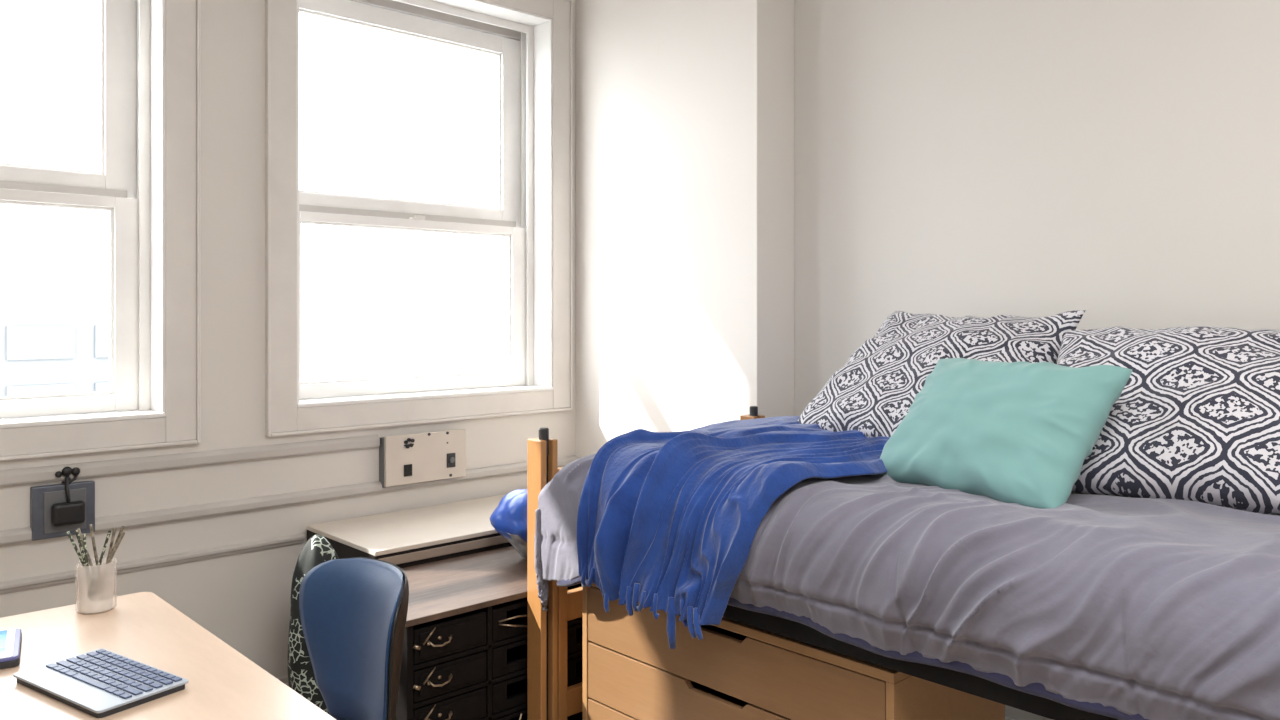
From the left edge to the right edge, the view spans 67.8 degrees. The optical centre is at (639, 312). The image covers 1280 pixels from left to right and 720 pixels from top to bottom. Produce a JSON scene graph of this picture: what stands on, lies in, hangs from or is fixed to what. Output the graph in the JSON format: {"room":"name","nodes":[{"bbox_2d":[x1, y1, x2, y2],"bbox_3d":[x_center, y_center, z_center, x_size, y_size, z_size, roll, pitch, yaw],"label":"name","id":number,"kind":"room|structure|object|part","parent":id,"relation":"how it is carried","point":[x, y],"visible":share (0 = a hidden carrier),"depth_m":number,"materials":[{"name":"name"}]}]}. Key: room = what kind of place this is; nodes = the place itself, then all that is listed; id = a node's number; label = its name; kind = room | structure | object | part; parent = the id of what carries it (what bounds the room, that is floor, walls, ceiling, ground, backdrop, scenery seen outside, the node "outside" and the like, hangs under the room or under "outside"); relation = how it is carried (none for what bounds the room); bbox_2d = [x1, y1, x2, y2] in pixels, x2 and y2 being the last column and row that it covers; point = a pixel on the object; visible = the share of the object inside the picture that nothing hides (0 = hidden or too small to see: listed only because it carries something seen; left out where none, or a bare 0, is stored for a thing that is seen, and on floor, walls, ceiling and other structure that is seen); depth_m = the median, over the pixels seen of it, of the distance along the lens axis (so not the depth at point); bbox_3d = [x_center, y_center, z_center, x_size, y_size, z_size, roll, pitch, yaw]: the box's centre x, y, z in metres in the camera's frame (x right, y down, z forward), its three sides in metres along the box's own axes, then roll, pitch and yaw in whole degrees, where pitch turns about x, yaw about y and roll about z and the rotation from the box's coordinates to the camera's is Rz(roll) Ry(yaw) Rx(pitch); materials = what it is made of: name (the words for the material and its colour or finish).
{"room":"dorm room","nodes":[
{"label":"dorm room","id":0,"kind":"room"},
{"bbox_2d":[0,0,575,677],"bbox_3d":[-2.140,-0.125,2.894,5.630,3.150,0.290,0,0,-43],"label":"wall","id":1,"kind":"structure","parent":0,"point":[243,599],"depth_m":3.36,"materials":[{"name":"paint"}]},
{"bbox_2d":[30,480,94,540],"bbox_3d":[-1.805,0.617,2.984,0.173,0.163,0.036,0,0,-43],"label":"outlet plate","id":2,"kind":"object","parent":1,"relation":"attached to","point":[42,498],"visible":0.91,"depth_m":2.96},
{"bbox_3d":[-1.794,0.617,2.974,0.116,0.130,0.006,0,0,-43],"label":"plate","id":3,"kind":"part","parent":2,"relation":"part of","materials":[{"name":"grey plastic"}]},
{"bbox_2d":[51,476,84,526],"bbox_3d":[-1.778,0.583,2.965,0.090,0.151,0.044,0,0,-43],"label":"plug","id":4,"kind":"object","parent":2,"relation":"attached to","point":[65,513],"visible":1,"depth_m":2.95,"materials":[{"name":"black plastic"}]},
{"bbox_3d":[-1.783,0.549,2.968,0.014,0.084,0.032,0,0,-43],"label":"cord","id":5,"kind":"part","parent":4,"relation":"part of","materials":[{"name":"black plastic"}]},
{"bbox_2d":[55,467,79,483],"bbox_3d":[-1.790,0.507,2.981,0.070,0.054,0.022,0,0,-43],"label":"knot","id":6,"kind":"object","parent":1,"relation":"attached to","point":[66,471],"visible":1,"depth_m":2.98,"materials":[{"name":"black plastic"}]},
{"bbox_2d":[0,0,200,460],"bbox_3d":[-2.122,-0.497,2.893,1.405,1.885,0.316,0,0,-43],"label":"window","id":7,"kind":"structure","parent":1,"relation":"in","point":[148,181],"depth_m":3.23,"materials":[{"name":"paint"}]},
{"bbox_3d":[-2.173,-0.824,2.948,1.153,0.883,0.042,0,0,-43],"label":"sash","id":8,"kind":"part","parent":7,"relation":"part of","materials":[{"name":"glass"}]},
{"bbox_3d":[-2.135,-0.030,2.907,1.153,0.723,0.042,0,0,-43],"label":"sash","id":9,"kind":"part","parent":7,"relation":"part of","materials":[{"name":"glass"}]},
{"bbox_3d":[-2.123,0.341,2.894,1.185,0.016,0.312,0,0,-43],"label":"sill","id":10,"kind":"part","parent":7,"relation":"part of","materials":[{"name":"paint"}]},
{"bbox_2d":[0,533,304,593],"bbox_3d":[-2.665,0.832,2.188,3.898,0.035,0.022,0,0,-43],"label":"trim","id":11,"kind":"structure","parent":1,"relation":"attached to","point":[129,566],"depth_m":3.16,"materials":[{"name":"paint"}]},
{"bbox_2d":[0,435,379,485],"bbox_3d":[-2.555,0.500,2.291,4.200,0.048,0.022,0,0,-43],"label":"trim","id":12,"kind":"structure","parent":1,"relation":"attached to","point":[149,463],"depth_m":3.23,"materials":[{"name":"paint"}]},
{"bbox_2d":[277,675,288,685],"bbox_3d":[-2.191,1.387,2.635,5.200,0.125,0.018,0,0,-43],"label":"baseboard","id":13,"kind":"structure","parent":1,"relation":"attached to","point":[284,679],"depth_m":3.47,"materials":[{"name":"paint"}]},
{"bbox_2d":[0,455,578,544],"bbox_3d":[-2.189,0.680,2.632,5.200,0.043,0.026,0,0,-43],"label":"trim","id":14,"kind":"structure","parent":1,"relation":"attached to","point":[18,535],"depth_m":3.39,"materials":[{"name":"paint"}]},
{"bbox_2d":[265,0,572,436],"bbox_3d":[-0.928,-0.497,4.010,1.405,1.885,0.316,0,0,-43],"label":"window","id":15,"kind":"structure","parent":1,"relation":"in","point":[531,41],"depth_m":4.13,"materials":[{"name":"paint"}]},
{"bbox_3d":[-0.979,-0.824,4.065,1.153,0.883,0.042,0,0,-43],"label":"sash","id":16,"kind":"part","parent":15,"relation":"part of","materials":[{"name":"glass"}]},
{"bbox_3d":[-0.941,-0.030,4.024,1.153,0.723,0.042,0,0,-43],"label":"sash","id":17,"kind":"part","parent":15,"relation":"part of","materials":[{"name":"glass"}]},
{"bbox_3d":[-0.929,0.341,4.011,1.185,0.016,0.312,0,0,-43],"label":"sill","id":18,"kind":"part","parent":15,"relation":"part of","materials":[{"name":"paint"}]},
{"bbox_3d":[-0.978,-1.294,4.063,1.117,0.049,0.050,0,0,-43],"label":"head rail","id":19,"kind":"part","parent":15,"relation":"part of","materials":[{"name":"paint"}]},
{"bbox_2d":[379,429,465,487],"bbox_3d":[-0.871,0.582,3.843,0.368,0.200,0.059,0,0,-43],"label":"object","id":20,"kind":"object","parent":1,"relation":"attached to","point":[407,459],"visible":1,"depth_m":3.81,"materials":[{"name":"beige plastic"}]},
{"bbox_2d":[404,464,411,476],"bbox_3d":[-0.916,0.622,3.767,0.036,0.046,0.006,0,0,-43],"label":"socket","id":21,"kind":"object","parent":20,"relation":"attached to","point":[407,467],"depth_m":3.77,"materials":[{"name":"black plastic"}]},
{"bbox_2d":[447,453,454,467],"bbox_3d":[-0.773,0.603,3.903,0.040,0.058,0.004,0,0,-43],"label":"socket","id":22,"kind":"object","parent":20,"relation":"attached to","point":[450,456],"depth_m":3.90,"materials":[{"name":"black plastic"}]},
{"bbox_2d":[576,0,793,458],"bbox_3d":[0.157,-0.125,4.098,0.230,3.150,1.090,0,0,-43],"label":"wall","id":23,"kind":"structure","parent":0,"point":[685,108],"depth_m":3.92,"materials":[{"name":"paint"}]},
{"bbox_2d":[794,0,1279,719],"bbox_3d":[1.728,-0.125,2.734,0.200,3.150,5.230,0,0,-43],"label":"wall","id":24,"kind":"structure","parent":0,"point":[1115,161],"depth_m":3.08,"materials":[{"name":"paint"}]},
{"bbox_3d":[-0.426,1.550,0.916,5.830,0.200,5.520,0,0,-43],"label":"floor","id":25,"kind":"structure","parent":0,"visible":0},
{"bbox_2d":[0,592,335,719],"bbox_3d":[-1.106,1.075,1.681,0.802,0.750,1.245,0,0,-43],"label":"desk","id":26,"kind":"object","parent":25,"relation":"on","point":[223,683],"visible":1,"depth_m":1.91,"materials":[{"name":"laminate"}]},
{"bbox_2d":[0,629,21,668],"bbox_3d":[-1.400,0.688,1.898,0.280,0.022,0.204,0,0,-32],"label":"tablet","id":27,"kind":"object","parent":26,"relation":"on","point":[10,639],"visible":1,"depth_m":1.93,"materials":[{"name":"white plastic"}]},
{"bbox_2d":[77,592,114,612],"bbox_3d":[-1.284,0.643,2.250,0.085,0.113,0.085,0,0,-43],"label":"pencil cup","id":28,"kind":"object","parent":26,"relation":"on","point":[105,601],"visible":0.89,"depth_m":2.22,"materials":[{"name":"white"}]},
{"bbox_2d":[66,531,99,595],"bbox_3d":[-1.314,0.591,2.250,0.078,0.152,0.007,0,0,0],"label":"pencil","id":29,"kind":"object","parent":28,"relation":"in","point":[68,532],"visible":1,"depth_m":2.25,"materials":[{"name":"wood"}]},
{"bbox_2d":[75,529,94,596],"bbox_3d":[-1.302,0.587,2.236,0.047,0.160,0.007,0,0,0],"label":"pencil","id":30,"kind":"object","parent":28,"relation":"in","point":[76,530],"visible":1,"depth_m":2.23,"materials":[{"name":"wood"}]},
{"bbox_2d":[83,534,90,598],"bbox_3d":[-1.290,0.591,2.223,0.020,0.151,0.007,0,0,0],"label":"pencil","id":31,"kind":"object","parent":28,"relation":"in","point":[84,535],"visible":1,"depth_m":2.22,"materials":[{"name":"wood"}]},
{"bbox_2d":[78,528,101,593],"bbox_3d":[-1.307,0.589,2.264,0.060,0.156,0.007,0,0,0],"label":"pencil","id":32,"kind":"object","parent":28,"relation":"in","point":[80,533],"visible":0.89,"depth_m":2.26,"materials":[{"name":"multicoloured wood"}]},
{"bbox_2d":[89,524,102,592],"bbox_3d":[-1.295,0.585,2.270,0.032,0.164,0.007,0,0,0],"label":"pencil","id":33,"kind":"object","parent":28,"relation":"in","point":[90,525],"visible":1,"depth_m":2.27,"materials":[{"name":"wood"}]},
{"bbox_2d":[91,530,110,594],"bbox_3d":[-1.263,0.587,2.230,0.053,0.160,0.007,0,0,0],"label":"pencil","id":34,"kind":"object","parent":28,"relation":"in","point":[109,531],"visible":1,"depth_m":2.23,"materials":[{"name":"wood"}]},
{"bbox_2d":[91,532,124,596],"bbox_3d":[-1.252,0.591,2.243,0.080,0.153,0.007,0,0,0],"label":"pencil","id":35,"kind":"object","parent":28,"relation":"in","point":[123,533],"visible":1,"depth_m":2.24,"materials":[{"name":"wood"}]},
{"bbox_2d":[102,527,116,588],"bbox_3d":[-1.270,0.589,2.277,0.037,0.156,0.007,0,0,0],"label":"pencil","id":36,"kind":"object","parent":28,"relation":"in","point":[114,529],"visible":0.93,"depth_m":2.27,"materials":[{"name":"wood"}]},
{"bbox_2d":[95,525,124,594],"bbox_3d":[-1.256,0.585,2.257,0.071,0.164,0.007,0,0,0],"label":"pencil","id":37,"kind":"object","parent":28,"relation":"in","point":[123,526],"visible":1,"depth_m":2.25,"materials":[{"name":"wood"}]},
{"bbox_2d":[13,649,187,717],"bbox_3d":[-1.015,0.691,1.792,0.312,0.018,0.168,0,0,33],"label":"keyboard","id":38,"kind":"object","parent":26,"relation":"on","point":[99,683],"visible":1,"depth_m":1.77,"materials":[{"name":"silver metal"}]},
{"bbox_2d":[288,535,338,713],"bbox_3d":[-1.048,1.089,3.120,0.209,0.720,0.234,0,0,-43],"label":"laundry bag","id":39,"kind":"object","parent":25,"relation":"on","point":[317,550],"visible":0.38,"depth_m":3.04,"materials":[{"name":"black fabric"}]},
{"bbox_2d":[299,557,408,719],"bbox_3d":[-0.791,1.024,2.097,0.574,0.849,0.586,0,0,-43],"label":"desk chair","id":40,"kind":"object","parent":25,"relation":"on","point":[353,611],"visible":0.98,"depth_m":2.27,"materials":[{"name":"fabric"}]},
{"bbox_2d":[306,494,511,567],"bbox_3d":[-0.574,1.116,3.758,1.298,0.668,0.536,0,0,-43],"label":"shelf","id":41,"kind":"object","parent":25,"relation":"on","point":[416,536],"visible":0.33,"depth_m":3.42,"materials":[{"name":"beige wood"}]},
{"bbox_3d":[-0.390,0.823,3.570,1.288,0.030,0.010,0,0,-43],"label":"moulding","id":42,"kind":"part","parent":41,"relation":"part of","materials":[{"name":"beige wood"}]},
{"bbox_2d":[329,546,582,719],"bbox_3d":[-0.309,1.150,3.276,1.375,0.600,0.517,0,0,-43],"label":"chest","id":43,"kind":"object","parent":25,"relation":"on","point":[464,656],"visible":0.33,"depth_m":2.83,"materials":[{"name":"brown wood"}]},
{"bbox_3d":[-0.581,0.916,2.687,0.127,0.058,0.020,0,0,-42],"label":"handle","id":44,"kind":"part","parent":43,"relation":"part of","materials":[{"name":"gold metal"}]},
{"bbox_3d":[-0.581,1.028,2.687,0.127,0.058,0.020,0,0,-42],"label":"handle","id":45,"kind":"part","parent":43,"relation":"part of","materials":[{"name":"gold metal"}]},
{"bbox_3d":[-0.581,1.135,2.687,0.127,0.058,0.020,0,0,-42],"label":"handle","id":46,"kind":"part","parent":43,"relation":"part of","materials":[{"name":"gold metal"}]},
{"bbox_3d":[-0.547,0.934,2.748,0.239,0.095,0.023,0,0,-43],"label":"drawer","id":47,"kind":"part","parent":43,"relation":"part of","materials":[{"name":"black wood"}]},
{"bbox_3d":[-0.547,1.046,2.748,0.239,0.085,0.023,0,0,-43],"label":"drawer","id":48,"kind":"part","parent":43,"relation":"part of","materials":[{"name":"black wood"}]},
{"bbox_3d":[-0.547,1.153,2.748,0.239,0.085,0.023,0,0,-43],"label":"drawer","id":49,"kind":"part","parent":43,"relation":"part of","materials":[{"name":"black wood"}]},
{"bbox_2d":[490,489,526,558],"bbox_3d":[-0.350,0.725,3.294,0.295,0.248,0.288,0,0,-43],"label":"plastic bag","id":50,"kind":"object","parent":43,"relation":"on","point":[509,519],"visible":0.25,"depth_m":3.20,"materials":[{"name":"blue plastic"}]},
{"bbox_3d":[-0.354,0.934,2.932,0.246,0.095,0.018,0,0,-43],"label":"drawer","id":51,"kind":"part","parent":43,"relation":"part of","materials":[{"name":"black wood"}]},
{"bbox_3d":[-0.354,1.046,2.932,0.246,0.085,0.018,0,0,-43],"label":"drawer","id":52,"kind":"part","parent":43,"relation":"part of","materials":[{"name":"black wood"}]},
{"bbox_3d":[-0.354,1.153,2.932,0.246,0.085,0.018,0,0,-43],"label":"drawer","id":53,"kind":"part","parent":43,"relation":"part of","materials":[{"name":"black wood"}]},
{"bbox_3d":[-0.354,1.260,2.932,0.246,0.085,0.018,0,0,-43],"label":"drawer","id":54,"kind":"part","parent":43,"relation":"part of","materials":[{"name":"black wood"}]},
{"bbox_3d":[-0.372,0.935,2.876,0.117,0.047,0.021,0,0,-37],"label":"handle","id":55,"kind":"part","parent":43,"relation":"part of","materials":[{"name":"gold metal"}]},
{"bbox_3d":[-0.157,1.046,3.117,0.246,0.085,0.018,0,0,-43],"label":"drawer","id":56,"kind":"part","parent":43,"relation":"part of","materials":[{"name":"black wood"}]},
{"bbox_3d":[-0.157,1.153,3.117,0.246,0.085,0.018,0,0,-43],"label":"drawer","id":57,"kind":"part","parent":43,"relation":"part of","materials":[{"name":"black wood"}]},
{"bbox_3d":[-0.157,1.260,3.117,0.246,0.085,0.018,0,0,-43],"label":"drawer","id":58,"kind":"part","parent":43,"relation":"part of","materials":[{"name":"black wood"}]},
{"bbox_2d":[583,583,1004,719],"bbox_3d":[0.367,1.105,2.553,0.500,0.690,1.027,0,0,-43],"label":"dresser","id":59,"kind":"object","parent":25,"relation":"on","point":[738,670],"visible":0.63,"depth_m":2.35,"materials":[{"name":"brown wood"}]},
{"bbox_3d":[0.023,1.116,2.921,0.500,0.668,0.020,0,0,-43],"label":"panel","id":60,"kind":"part","parent":59,"relation":"part of","materials":[{"name":"brown wood"}]},
{"bbox_3d":[0.192,1.189,2.390,0.018,0.156,0.981,0,0,-43],"label":"drawer","id":61,"kind":"part","parent":59,"relation":"part of","materials":[{"name":"brown wood"}]},
{"bbox_3d":[0.192,1.026,2.390,0.018,0.156,0.981,0,0,-43],"label":"drawer","id":62,"kind":"part","parent":59,"relation":"part of","materials":[{"name":"brown wood"}]},
{"bbox_3d":[0.192,0.864,2.390,0.018,0.156,0.981,0,0,-43],"label":"drawer","id":63,"kind":"part","parent":59,"relation":"part of","materials":[{"name":"brown wood"}]},
{"bbox_3d":[0.711,1.116,2.185,0.500,0.668,0.020,0,0,-43],"label":"panel","id":64,"kind":"part","parent":59,"relation":"part of","materials":[{"name":"brown wood"}]},
{"bbox_2d":[527,406,1118,719],"bbox_3d":[0.810,0.899,2.422,1.044,1.102,2.260,0,0,-43],"label":"frame","id":65,"kind":"object","parent":25,"relation":"on","point":[549,697],"visible":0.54,"depth_m":2.85,"materials":[{"name":"brown wood"}]},
{"bbox_3d":[-0.295,0.916,2.887,0.064,1.068,0.070,0,0,-43],"label":"post","id":66,"kind":"part","parent":65,"relation":"part of","materials":[{"name":"brown wood"}]},
{"bbox_3d":[0.062,1.205,3.222,0.916,0.080,0.030,0,0,-43],"label":"rail","id":67,"kind":"part","parent":65,"relation":"part of","materials":[{"name":"brown wood"}]},
{"bbox_3d":[0.062,0.907,3.222,0.916,0.086,0.030,0,0,-43],"label":"rail","id":68,"kind":"part","parent":65,"relation":"part of","materials":[{"name":"brown wood"}]},
{"bbox_3d":[0.420,0.916,3.557,0.064,1.068,0.070,0,0,-43],"label":"post","id":69,"kind":"part","parent":65,"relation":"part of","materials":[{"name":"brown wood"}]},
{"bbox_3d":[0.448,0.696,2.083,0.030,0.092,2.120,0,0,-43],"label":"rail","id":70,"kind":"part","parent":65,"relation":"part of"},
{"bbox_3d":[0.849,0.590,2.380,0.948,0.189,1.985,0,0,-43],"label":"mattress","id":71,"kind":"object","parent":65,"relation":"on","visible":0},
{"bbox_2d":[534,454,1279,719],"bbox_3d":[0.900,0.625,2.389,1.305,0.493,2.227,0,0,-43],"label":"comforter","id":72,"kind":"object","parent":71,"relation":"on","point":[1117,607],"visible":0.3,"depth_m":1.76,"materials":[{"name":"fabric"}]},
{"bbox_2d":[576,416,889,648],"bbox_3d":[0.461,0.559,2.763,0.802,0.494,1.303,0,0,36],"label":"throw blanket","id":73,"kind":"object","parent":72,"relation":"on","point":[669,522],"visible":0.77,"depth_m":2.36,"materials":[{"name":"blue fabric"}]},
{"bbox_2d":[798,310,1085,437],"bbox_3d":[0.844,0.195,2.792,0.463,0.406,0.725,0,0,-30],"label":"pillow","id":74,"kind":"object","parent":72,"relation":"on","point":[877,386],"visible":0.65,"depth_m":2.74,"materials":[{"name":"fabric"}]},
{"bbox_2d":[872,358,1131,508],"bbox_3d":[0.825,0.269,2.230,0.289,0.312,0.524,0,0,-31],"label":"throw pillow","id":75,"kind":"object","parent":72,"relation":"on","point":[1023,433],"visible":0.95,"depth_m":2.11,"materials":[{"name":"teal fabric"}]},
{"bbox_2d":[1057,326,1279,513],"bbox_3d":[1.280,0.222,2.122,0.765,0.383,0.440,0,0,40],"label":"pillow","id":76,"kind":"object","parent":72,"relation":"on","point":[1196,417],"visible":0.79,"depth_m":2.05,"materials":[{"name":"fabric"}]},
{"label":"outside","id":77,"kind":"structure","parent":0,"visible":0},
{"bbox_3d":[-42.438,13.550,45.350,160.000,0.200,115.780,0,0,-43],"label":"ground","id":78,"kind":"structure","parent":77,"visible":0},
{"bbox_2d":[0,307,108,396],"bbox_3d":[-19.872,5.750,29.065,8.300,15.400,10.400,0,0,-43],"label":"office building","id":79,"kind":"structure","parent":78,"relation":"on","point":[44,350],"depth_m":26.02,"materials":[{"name":"white"}]}
]}

